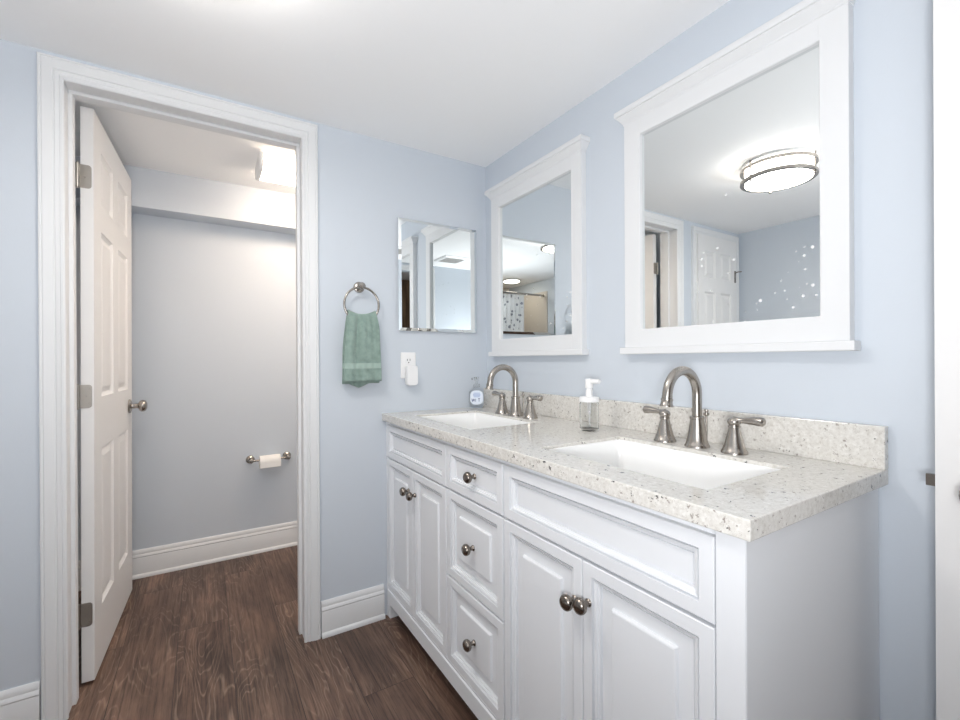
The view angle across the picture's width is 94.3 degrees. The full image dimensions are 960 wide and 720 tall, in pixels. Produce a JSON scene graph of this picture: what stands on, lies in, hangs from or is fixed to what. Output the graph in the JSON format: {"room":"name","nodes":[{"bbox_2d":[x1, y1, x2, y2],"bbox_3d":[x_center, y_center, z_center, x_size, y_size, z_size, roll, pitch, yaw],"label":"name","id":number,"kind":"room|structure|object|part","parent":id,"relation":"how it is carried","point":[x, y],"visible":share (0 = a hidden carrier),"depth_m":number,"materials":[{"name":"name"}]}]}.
{"room":"bathroom","nodes":[
{"label":"bathroom","id":0,"kind":"room"},
{"bbox_2d":[76,266,78,560],"bbox_3d":[-1.788,0.087,1.784,0.100,2.091,0.915,0,0,-32],"label":"wall","id":1,"kind":"structure","parent":0,"point":[76,266],"depth_m":2.19,"materials":[{"name":"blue paint"}]},
{"bbox_2d":[76,206,296,560],"bbox_3d":[-1.148,0.082,2.781,2.240,2.091,0.100,0,0,-32],"label":"wall","id":2,"kind":"structure","parent":0,"point":[214,305],"depth_m":2.49,"materials":[{"name":"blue paint"}]},
{"bbox_2d":[75,156,295,234],"bbox_3d":[-1.090,-0.866,2.678,2.040,0.196,0.140,0,0,-32],"label":"soffit","id":3,"kind":"structure","parent":2,"relation":"attached to","point":[153,192],"depth_m":2.38,"materials":[{"name":"white paint"}]},
{"bbox_2d":[78,521,296,590],"bbox_3d":[-1.110,1.057,2.729,2.040,0.142,0.024,0,0,-32],"label":"baseboard","id":4,"kind":"structure","parent":2,"relation":"attached to","point":[157,560],"depth_m":2.48,"materials":[{"name":"white paint"}]},
{"bbox_2d":[246,452,290,463],"bbox_3d":[-1.238,0.580,2.622,0.245,0.047,0.071,0,0,-32],"label":"toilet paper holder","id":5,"kind":"object","parent":2,"relation":"attached to","point":[250,459],"visible":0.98,"depth_m":2.60,"materials":[{"name":"silver metal"}]},
{"bbox_3d":[-1.322,0.580,2.570,0.047,0.047,0.071,0,0,-32],"label":"post","id":6,"kind":"part","parent":5,"relation":"part of","materials":[{"name":"silver metal"}]},
{"bbox_2d":[259,454,280,468],"bbox_3d":[-1.226,0.590,2.601,0.110,0.073,0.074,0,0,-32],"label":"toilet paper roll","id":7,"kind":"object","parent":5,"relation":"hanging from","point":[274,460],"visible":0.99,"depth_m":2.58,"materials":[{"name":"white paper"}]},
{"bbox_3d":[-1.154,0.579,2.675,0.047,0.047,0.071,0,0,-32],"label":"post","id":8,"kind":"part","parent":5,"relation":"part of","materials":[{"name":"silver metal"}]},
{"bbox_2d":[0,39,486,690],"bbox_3d":[-0.833,0.082,1.773,2.770,2.091,0.115,0,0,-32],"label":"wall","id":9,"kind":"structure","parent":0,"point":[365,183],"depth_m":1.85,"materials":[{"name":"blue paint"}]},
{"bbox_2d":[0,680,40,719],"bbox_3d":[-1.395,1.060,1.338,0.105,0.142,0.024,0,0,-32],"label":"baseboard","id":10,"kind":"structure","parent":9,"relation":"attached to","point":[23,702],"depth_m":1.34,"materials":[{"name":"white paint"}]},
{"bbox_2d":[75,106,146,682],"bbox_3d":[-1.539,0.120,1.855,0.175,1.998,0.726,0,0,-30],"label":"door","id":11,"kind":"structure","parent":9,"relation":"in","point":[104,394],"depth_m":1.68,"materials":[{"name":"white paint"}]},
{"bbox_3d":[-1.691,0.220,2.124,0.175,0.066,0.107,0,0,-30],"label":"knob","id":12,"kind":"part","parent":11,"relation":"part of","materials":[{"name":"silver metal"}]},
{"bbox_2d":[36,51,320,719],"bbox_3d":[-1.003,0.091,1.587,0.826,2.075,0.019,0,0,-32],"label":"trim","id":13,"kind":"structure","parent":9,"relation":"attached to","point":[53,72],"depth_m":1.40,"materials":[{"name":"white paint"}]},
{"bbox_2d":[65,82,303,712],"bbox_3d":[-1.041,0.113,1.649,0.746,2.032,0.128,0,0,-32],"label":"trim","id":14,"kind":"structure","parent":9,"relation":"attached to","point":[73,92],"depth_m":1.48,"materials":[{"name":"white paint"}]},
{"bbox_2d":[321,584,384,638],"bbox_3d":[-0.530,1.054,1.877,0.264,0.142,0.024,0,0,-32],"label":"baseboard","id":15,"kind":"structure","parent":9,"relation":"attached to","point":[340,614],"depth_m":1.87,"materials":[{"name":"white paint"}]},
{"bbox_2d":[343,282,379,315],"bbox_3d":[-0.503,-0.244,1.879,0.155,0.179,0.053,0,0,-32],"label":"towel ring","id":16,"kind":"object","parent":9,"relation":"attached to","point":[359,287],"visible":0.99,"depth_m":1.86,"materials":[{"name":"silver metal"}]},
{"bbox_2d":[342,310,381,387],"bbox_3d":[-0.495,-0.046,1.869,0.157,0.326,0.054,0,0,-32],"label":"hand towel","id":17,"kind":"object","parent":9,"relation":"attached to","point":[361,354],"visible":1,"depth_m":1.85,"materials":[{"name":"green fabric"}]},
{"bbox_2d":[401,352,415,377],"bbox_3d":[-0.324,0.024,2.017,0.072,0.117,0.008,0,0,-32],"label":"wall outlet","id":18,"kind":"object","parent":9,"relation":"attached to","point":[407,358],"visible":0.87,"depth_m":2.01,"materials":[{"name":"white plastic"}]},
{"bbox_2d":[405,358,411,363],"bbox_3d":[-0.323,0.004,2.015,0.034,0.030,0.002,0,0,-32],"label":"receptacle","id":19,"kind":"object","parent":18,"relation":"attached to","point":[407,360],"depth_m":2.01,"materials":[{"name":"white plastic"}]},
{"bbox_2d":[405,365,417,385],"bbox_3d":[-0.308,0.069,2.001,0.054,0.090,0.035,0,0,-32],"label":"plug","id":20,"kind":"object","parent":18,"relation":"attached to","point":[411,371],"visible":1,"depth_m":1.99,"materials":[{"name":"white plastic"}]},
{"bbox_3d":[-0.299,0.065,1.987,0.034,0.068,0.002,0,0,-32],"label":"panel","id":21,"kind":"part","parent":20,"relation":"part of","materials":[{"name":"white plastic"}]},
{"bbox_2d":[398,217,476,332],"bbox_3d":[-0.193,-0.385,2.095,0.406,0.504,0.016,0,0,-32],"label":"medicine cabinet","id":22,"kind":"object","parent":9,"relation":"attached to","point":[437,262],"visible":1,"depth_m":2.08,"materials":[{"name":"silver mirror"}]},
{"bbox_2d":[67,545,477,719],"bbox_3d":[-0.196,1.155,0.744,2.990,0.060,4.700,0,0,-32],"label":"floor","id":23,"kind":"structure","parent":0,"point":[222,640],"depth_m":1.67,"materials":[{"name":"brown wood"}]},
{"bbox_2d":[386,422,878,719],"bbox_3d":[0.202,0.693,1.444,0.563,0.858,1.532,0,0,-32],"label":"vanity cabinet","id":24,"kind":"object","parent":23,"relation":"on","point":[536,595],"visible":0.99,"depth_m":0.91,"materials":[{"name":"white paint"}]},
{"bbox_3d":[-0.326,0.710,1.843,0.017,0.562,0.275,0,0,-32],"label":"door","id":25,"kind":"part","parent":24,"relation":"part of","materials":[{"name":"white paint"}]},
{"bbox_3d":[-0.295,0.513,1.741,0.036,0.034,0.034,0,0,-32],"label":"knob","id":26,"kind":"part","parent":24,"relation":"part of","materials":[{"name":"silver metal"}]},
{"bbox_3d":[-0.262,0.515,1.688,0.036,0.034,0.034,0,0,-32],"label":"knob","id":27,"kind":"part","parent":24,"relation":"part of","materials":[{"name":"silver metal"}]},
{"bbox_3d":[-0.179,0.710,1.607,0.017,0.562,0.276,0,0,-32],"label":"door","id":28,"kind":"part","parent":24,"relation":"part of","materials":[{"name":"white paint"}]},
{"bbox_3d":[-0.003,1.026,1.338,0.031,0.066,1.478,0,0,-32],"label":"rail","id":29,"kind":"part","parent":24,"relation":"part of","materials":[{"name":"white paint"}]},
{"bbox_3d":[-0.035,0.567,1.335,0.036,0.034,0.034,0,0,-32],"label":"knob","id":30,"kind":"part","parent":24,"relation":"part of","materials":[{"name":"silver metal"}]},
{"bbox_3d":[-0.032,0.851,1.332,0.036,0.034,0.034,0,0,-32],"label":"knob","id":31,"kind":"part","parent":24,"relation":"part of","materials":[{"name":"silver metal"}]},
{"bbox_3d":[-0.031,0.352,1.338,0.036,0.034,0.034,0,0,-32],"label":"knob","id":32,"kind":"part","parent":24,"relation":"part of","materials":[{"name":"silver metal"}]},
{"bbox_3d":[-0.016,0.852,1.347,0.017,0.277,0.325,0,0,-32],"label":"drawer","id":33,"kind":"part","parent":24,"relation":"part of","materials":[{"name":"white paint"}]},
{"bbox_3d":[-0.019,0.352,1.346,0.017,0.139,0.325,0,0,-32],"label":"drawer","id":34,"kind":"part","parent":24,"relation":"part of","materials":[{"name":"white paint"}]},
{"bbox_3d":[-0.018,0.567,1.346,0.017,0.278,0.325,0,0,-32],"label":"drawer","id":35,"kind":"part","parent":24,"relation":"part of","materials":[{"name":"white paint"}]},
{"bbox_3d":[0.149,0.709,1.080,0.017,0.562,0.289,0,0,-32],"label":"door","id":36,"kind":"part","parent":24,"relation":"part of","materials":[{"name":"white paint"}]},
{"bbox_3d":[0.192,0.520,0.960,0.036,0.034,0.034,0,0,-32],"label":"knob","id":37,"kind":"part","parent":24,"relation":"part of","materials":[{"name":"silver metal"}]},
{"bbox_3d":[0.213,0.509,0.926,0.036,0.034,0.034,0,0,-32],"label":"knob","id":38,"kind":"part","parent":24,"relation":"part of","materials":[{"name":"silver metal"}]},
{"bbox_2d":[382,388,887,541],"bbox_3d":[0.211,0.202,1.441,0.546,0.122,1.547,0,0,-32],"label":"countertop","id":39,"kind":"structure","parent":24,"relation":"on","point":[824,465],"depth_m":1.00,"materials":[{"name":"stone"}]},
{"bbox_2d":[423,412,529,428],"bbox_3d":[-0.025,0.320,1.765,0.301,0.160,0.457,0,0,-32],"label":"sink","id":40,"kind":"object","parent":39,"relation":"in","point":[475,420],"visible":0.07,"depth_m":1.96,"materials":[{"name":"white ceramic"}]},
{"bbox_2d":[469,377,483,407],"bbox_3d":[-0.016,0.157,2.159,0.072,0.148,0.041,0,0,-2],"label":"wash bottle","id":41,"kind":"object","parent":39,"relation":"on","point":[476,395],"visible":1,"depth_m":2.14,"materials":[{"name":"white"}]},
{"bbox_2d":[485,364,542,418],"bbox_3d":[0.104,0.124,1.819,0.189,0.213,0.335,0,0,-32],"label":"faucet","id":42,"kind":"object","parent":39,"relation":"on","point":[515,408],"visible":1,"depth_m":1.82,"materials":[{"name":"silver metal"}]},
{"bbox_3d":[0.081,0.151,1.952,0.031,0.029,0.086,0,0,-32],"label":"lever","id":43,"kind":"part","parent":42,"relation":"part of","materials":[{"name":"silver metal"}]},
{"bbox_3d":[0.096,0.194,1.929,0.060,0.073,0.060,0,0,-32],"label":"handle","id":44,"kind":"part","parent":42,"relation":"part of","materials":[{"name":"silver metal"}]},
{"bbox_3d":[0.098,0.124,1.816,0.177,0.213,0.062,0,0,-32],"label":"spout","id":45,"kind":"part","parent":42,"relation":"part of","materials":[{"name":"silver metal"}]},
{"bbox_3d":[0.180,0.181,1.862,0.015,0.098,0.015,0,0,-32],"label":"lift rod","id":46,"kind":"part","parent":42,"relation":"part of","materials":[{"name":"silver metal"}]},
{"bbox_3d":[0.199,0.194,1.764,0.060,0.073,0.060,0,0,-32],"label":"handle","id":47,"kind":"part","parent":42,"relation":"part of","materials":[{"name":"silver metal"}]},
{"bbox_3d":[0.213,0.150,1.741,0.031,0.029,0.086,0,0,-32],"label":"lever","id":48,"kind":"part","parent":42,"relation":"part of","materials":[{"name":"silver metal"}]},
{"bbox_2d":[579,379,600,431],"bbox_3d":[0.357,0.145,1.456,0.064,0.169,0.070,0,0,6],"label":"soap dispenser","id":49,"kind":"object","parent":39,"relation":"on","point":[589,405],"visible":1,"depth_m":1.43,"materials":[{"name":"clear glass"}]},
{"bbox_2d":[580,402,598,431],"bbox_3d":[0.358,0.183,1.459,0.062,0.094,0.062,0,0,-32],"label":"bottle","id":50,"kind":"object","parent":49,"relation":"on","point":[589,411],"depth_m":1.43,"materials":[{"name":"clear glass"}]},
{"bbox_2d":[549,439,780,489],"bbox_3d":[0.410,0.318,1.066,0.301,0.160,0.457,0,0,-32],"label":"sink","id":51,"kind":"object","parent":39,"relation":"in","point":[705,472],"visible":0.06,"depth_m":1.19,"materials":[{"name":"white ceramic"}]},
{"bbox_2d":[642,366,765,454],"bbox_3d":[0.531,0.122,1.152,0.189,0.213,0.335,0,0,-32],"label":"faucet","id":52,"kind":"object","parent":39,"relation":"on","point":[697,437],"visible":1,"depth_m":1.16,"materials":[{"name":"silver metal"}]},
{"bbox_3d":[0.509,0.149,1.285,0.031,0.029,0.086,0,0,-32],"label":"lever","id":53,"kind":"part","parent":52,"relation":"part of","materials":[{"name":"silver metal"}]},
{"bbox_3d":[0.523,0.193,1.262,0.060,0.073,0.060,0,0,-32],"label":"handle","id":54,"kind":"part","parent":52,"relation":"part of","materials":[{"name":"silver metal"}]},
{"bbox_3d":[0.526,0.122,1.149,0.177,0.213,0.062,0,0,-32],"label":"spout","id":55,"kind":"part","parent":52,"relation":"part of","materials":[{"name":"silver metal"}]},
{"bbox_3d":[0.607,0.180,1.195,0.015,0.098,0.015,0,0,-32],"label":"lift rod","id":56,"kind":"part","parent":52,"relation":"part of","materials":[{"name":"silver metal"}]},
{"bbox_3d":[0.626,0.192,1.097,0.060,0.073,0.060,0,0,-32],"label":"handle","id":57,"kind":"part","parent":52,"relation":"part of","materials":[{"name":"silver metal"}]},
{"bbox_3d":[0.640,0.149,1.074,0.031,0.029,0.086,0,0,-32],"label":"lever","id":58,"kind":"part","parent":52,"relation":"part of","materials":[{"name":"silver metal"}]},
{"bbox_3d":[0.303,0.708,0.833,0.017,0.562,0.288,0,0,-32],"label":"door","id":59,"kind":"part","parent":24,"relation":"part of","materials":[{"name":"white paint"}]},
{"bbox_2d":[0,0,729,194],"bbox_3d":[-0.209,-1.006,0.741,2.990,0.080,4.700,0,0,-32],"label":"ceiling","id":60,"kind":"structure","parent":0,"point":[469,81],"depth_m":1.42,"materials":[{"name":"white paint"}]},
{"bbox_2d":[255,151,294,186],"bbox_3d":[-0.690,-0.927,2.385,0.904,0.075,0.223,0,0,-32],"label":"ceiling light","id":61,"kind":"object","parent":60,"relation":"attached to","point":[272,168],"visible":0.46,"depth_m":2.13,"materials":[{"name":"white"}]},
{"bbox_2d":[486,0,935,719],"bbox_3d":[0.984,0.072,0.834,0.120,2.091,3.600,0,0,-32],"label":"wall","id":62,"kind":"structure","parent":0,"point":[890,381],"depth_m":0.96,"materials":[{"name":"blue paint"}]},
{"bbox_2d":[484,134,589,355],"bbox_3d":[0.216,-0.418,1.902,0.048,0.801,0.650,0,0,-32],"label":"framed mirror","id":63,"kind":"object","parent":62,"relation":"attached to","point":[539,271],"visible":1,"depth_m":1.84,"materials":[{"name":"white paint"}]},
{"bbox_2d":[500,172,571,338],"bbox_3d":[0.228,-0.410,1.906,0.001,0.630,0.494,0,0,-32],"label":"mirror glass","id":64,"kind":"object","parent":63,"relation":"attached to","point":[536,221],"depth_m":1.88,"materials":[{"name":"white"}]},
{"bbox_3d":[0.213,-0.796,1.902,0.048,0.046,0.650,0,0,-32],"label":"crown","id":65,"kind":"part","parent":63,"relation":"part of","materials":[{"name":"white paint"}]},
{"bbox_3d":[0.222,-0.029,1.905,0.038,0.022,0.629,0,0,-32],"label":"sill","id":66,"kind":"part","parent":63,"relation":"part of","materials":[{"name":"white paint"}]},
{"bbox_2d":[483,388,887,469],"bbox_3d":[0.434,0.184,1.580,0.020,0.090,1.547,0,0,-32],"label":"backsplash","id":67,"kind":"structure","parent":62,"relation":"attached to","point":[857,444],"depth_m":1.12,"materials":[{"name":"stone"}]},
{"bbox_2d":[614,0,860,353],"bbox_3d":[0.640,-0.420,1.221,0.048,0.801,0.650,0,0,-32],"label":"framed mirror","id":68,"kind":"object","parent":62,"relation":"attached to","point":[739,166],"visible":1,"depth_m":1.15,"materials":[{"name":"white paint"}]},
{"bbox_2d":[642,44,819,328],"bbox_3d":[0.652,-0.411,1.225,0.001,0.630,0.494,0,0,-32],"label":"mirror glass","id":69,"kind":"object","parent":68,"relation":"attached to","point":[731,174],"depth_m":1.17,"materials":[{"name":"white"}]},
{"bbox_3d":[0.638,-0.797,1.221,0.048,0.046,0.650,0,0,-32],"label":"crown","id":70,"kind":"part","parent":68,"relation":"part of","materials":[{"name":"white paint"}]},
{"bbox_3d":[0.646,-0.030,1.224,0.038,0.022,0.629,0,0,-32],"label":"sill","id":71,"kind":"part","parent":68,"relation":"part of","materials":[{"name":"white paint"}]},
{"bbox_3d":[0.665,0.076,-0.140,1.450,2.091,0.115,0,0,-32],"label":"wall","id":72,"kind":"structure","parent":0,"visible":0},
{"bbox_2d":[926,0,959,719],"bbox_3d":[0.978,0.112,0.526,0.105,1.990,0.670,0,0,-32],"label":"door","id":73,"kind":"structure","parent":72,"relation":"in","point":[946,13],"depth_m":0.79,"materials":[{"name":"white paint"}]}
]}

